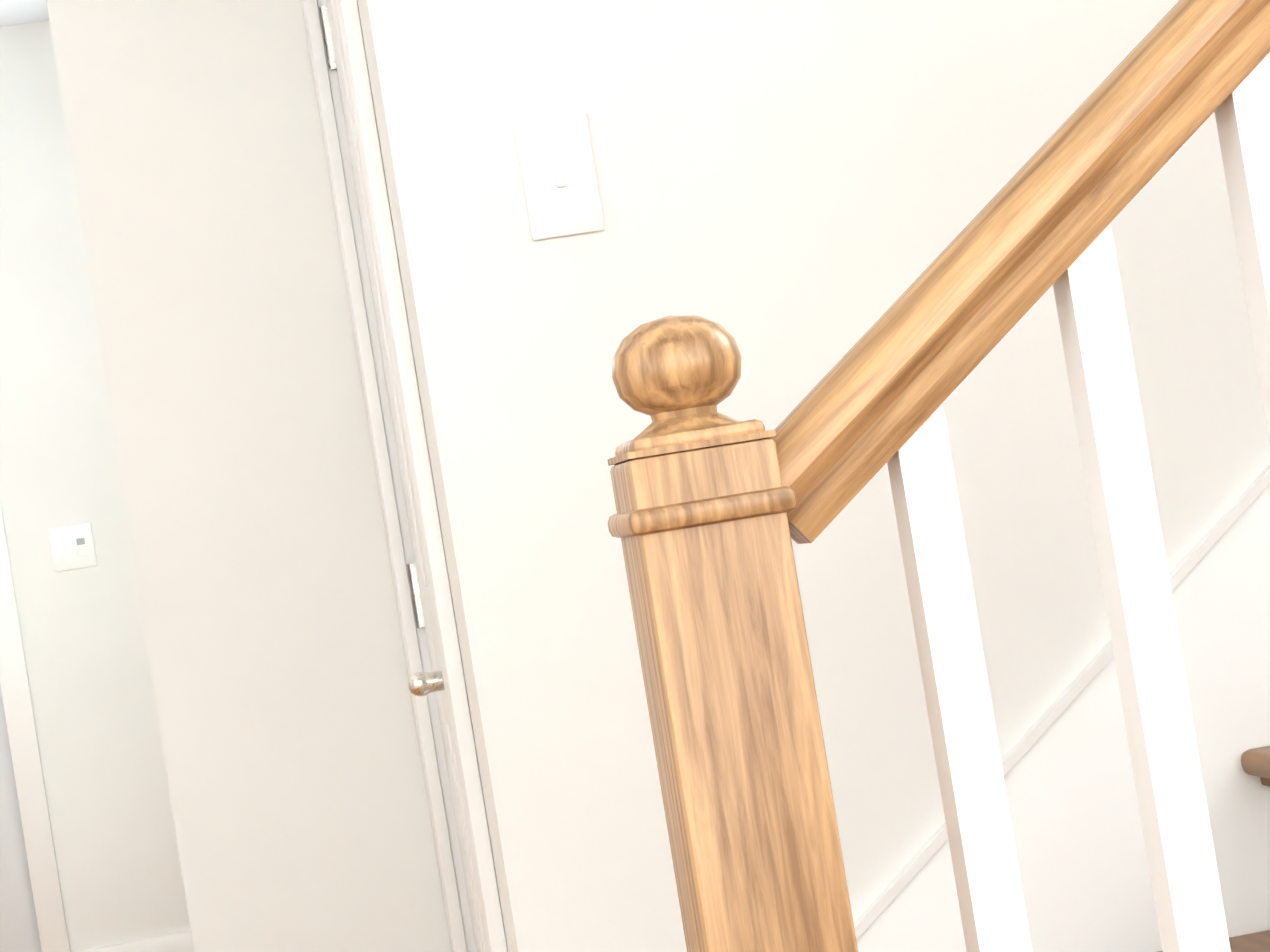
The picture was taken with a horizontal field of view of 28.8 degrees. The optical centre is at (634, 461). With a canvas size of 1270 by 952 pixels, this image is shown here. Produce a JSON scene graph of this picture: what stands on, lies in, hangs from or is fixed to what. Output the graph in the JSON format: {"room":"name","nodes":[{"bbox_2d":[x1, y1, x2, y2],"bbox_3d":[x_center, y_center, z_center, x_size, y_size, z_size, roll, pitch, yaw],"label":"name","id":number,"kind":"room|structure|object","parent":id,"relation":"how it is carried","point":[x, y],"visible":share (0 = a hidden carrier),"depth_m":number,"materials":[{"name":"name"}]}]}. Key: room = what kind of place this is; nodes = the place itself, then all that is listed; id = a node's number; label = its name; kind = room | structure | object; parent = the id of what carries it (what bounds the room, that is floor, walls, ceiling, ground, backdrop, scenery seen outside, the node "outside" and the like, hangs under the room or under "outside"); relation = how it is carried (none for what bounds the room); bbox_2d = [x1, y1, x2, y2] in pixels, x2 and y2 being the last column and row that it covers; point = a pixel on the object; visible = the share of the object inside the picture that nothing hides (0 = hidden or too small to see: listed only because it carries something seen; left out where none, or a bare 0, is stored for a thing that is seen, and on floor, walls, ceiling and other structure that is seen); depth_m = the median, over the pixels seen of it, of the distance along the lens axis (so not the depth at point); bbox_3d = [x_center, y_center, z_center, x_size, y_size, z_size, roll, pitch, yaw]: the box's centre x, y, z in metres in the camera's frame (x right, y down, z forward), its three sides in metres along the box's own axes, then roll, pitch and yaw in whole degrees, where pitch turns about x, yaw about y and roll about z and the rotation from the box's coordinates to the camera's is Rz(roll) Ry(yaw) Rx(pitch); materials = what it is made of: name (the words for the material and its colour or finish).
{"room":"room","nodes":[
{"label":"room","id":0,"kind":"room"},
{"bbox_2d":[0,0,48,26],"bbox_3d":[-0.479,-2.998,2.185,5.240,2.860,10.020,-9,-1,-8],"label":"ceiling","id":1,"kind":"structure","parent":0,"point":[14,12],"depth_m":6.86,"materials":[{"name":"paint"}]},
{"bbox_2d":[0,20,190,951],"bbox_3d":[-0.752,-0.131,7.162,5.515,2.990,0.160,-9,-1,-8],"label":"wall","id":2,"kind":"structure","parent":0,"point":[113,829],"depth_m":6.95,"materials":[{"name":"paint"}]},
{"bbox_2d":[0,684,41,951],"bbox_3d":[-2.243,0.573,6.855,0.930,2.035,0.110,-9,-1,-8],"label":"front door","id":3,"kind":"structure","parent":2,"relation":"in","point":[19,931],"depth_m":6.91,"materials":[{"name":"paint"}]},
{"bbox_2d":[0,500,69,951],"bbox_3d":[-2.279,0.370,6.910,1.067,2.468,0.181,-9,-1,-8],"label":"door frame","id":4,"kind":"structure","parent":2,"relation":"attached to","point":[34,810],"depth_m":6.88,"materials":[{"name":"paint"}]},
{"bbox_2d":[49,523,96,571],"bbox_3d":[-1.577,0.239,6.940,0.118,0.122,0.011,-9,-1,-8],"label":"thermostat","id":5,"kind":"object","parent":2,"relation":"attached to","point":[72,546],"visible":1,"depth_m":6.94,"materials":[{"name":"plastic"}]},
{"bbox_2d":[84,931,194,951],"bbox_3d":[-1.299,1.393,6.924,0.462,0.137,0.018,-9,-1,-8],"label":"baseboard","id":6,"kind":"structure","parent":2,"relation":"attached to","point":[181,942],"depth_m":6.90,"materials":[{"name":"paint"}]},
{"bbox_2d":[46,0,451,951],"bbox_3d":[0.776,-0.327,3.797,3.135,2.740,0.115,-9,-1,-8],"label":"wall","id":7,"kind":"structure","parent":0,"point":[282,692],"depth_m":3.53,"materials":[{"name":"paint"}]},
{"bbox_2d":[357,0,509,951],"bbox_3d":[-0.256,-0.177,3.091,0.115,2.740,0.975,-9,-1,-8],"label":"wall","id":8,"kind":"structure","parent":0,"point":[434,480],"depth_m":2.62,"materials":[{"name":"paint"}]},
{"bbox_2d":[319,0,485,951],"bbox_3d":[-0.263,0.172,3.092,0.101,2.030,0.771,-9,-1,-8],"label":"closet door","id":9,"kind":"structure","parent":8,"relation":"in","point":[421,684],"depth_m":3.36,"materials":[{"name":"paint"}]},
{"bbox_2d":[301,0,507,951],"bbox_3d":[-0.221,0.118,3.096,0.136,2.140,0.942,-9,-1,-8],"label":"trim","id":10,"kind":"structure","parent":8,"relation":"attached to","point":[395,516],"depth_m":3.45,"materials":[{"name":"paint"}]},
{"bbox_2d":[359,0,1269,951],"bbox_3d":[0.703,-0.467,2.690,1.960,2.990,0.115,-9,-1,-8],"label":"wall","id":11,"kind":"structure","parent":0,"point":[795,196],"depth_m":2.53,"materials":[{"name":"paint"}]},
{"bbox_2d":[514,113,603,240],"bbox_3d":[-0.077,-0.290,2.507,0.075,0.122,0.011,-9,-1,-8],"label":"switch plate","id":12,"kind":"object","parent":11,"relation":"attached to","point":[559,178],"visible":1,"depth_m":2.51,"materials":[{"name":"plastic"}]},
{"bbox_3d":[0.209,1.175,2.107,5.700,0.120,10.450,-9,-1,-8],"label":"floor","id":13,"kind":"structure","parent":0,"visible":0},
{"bbox_2d":[607,0,1269,951],"bbox_3d":[1.058,-0.954,2.629,2.730,3.837,2.327,-9,-1,-8],"label":"staircase","id":14,"kind":"structure","parent":13,"relation":"on","point":[1117,798],"depth_m":1.51,"materials":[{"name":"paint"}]}
]}

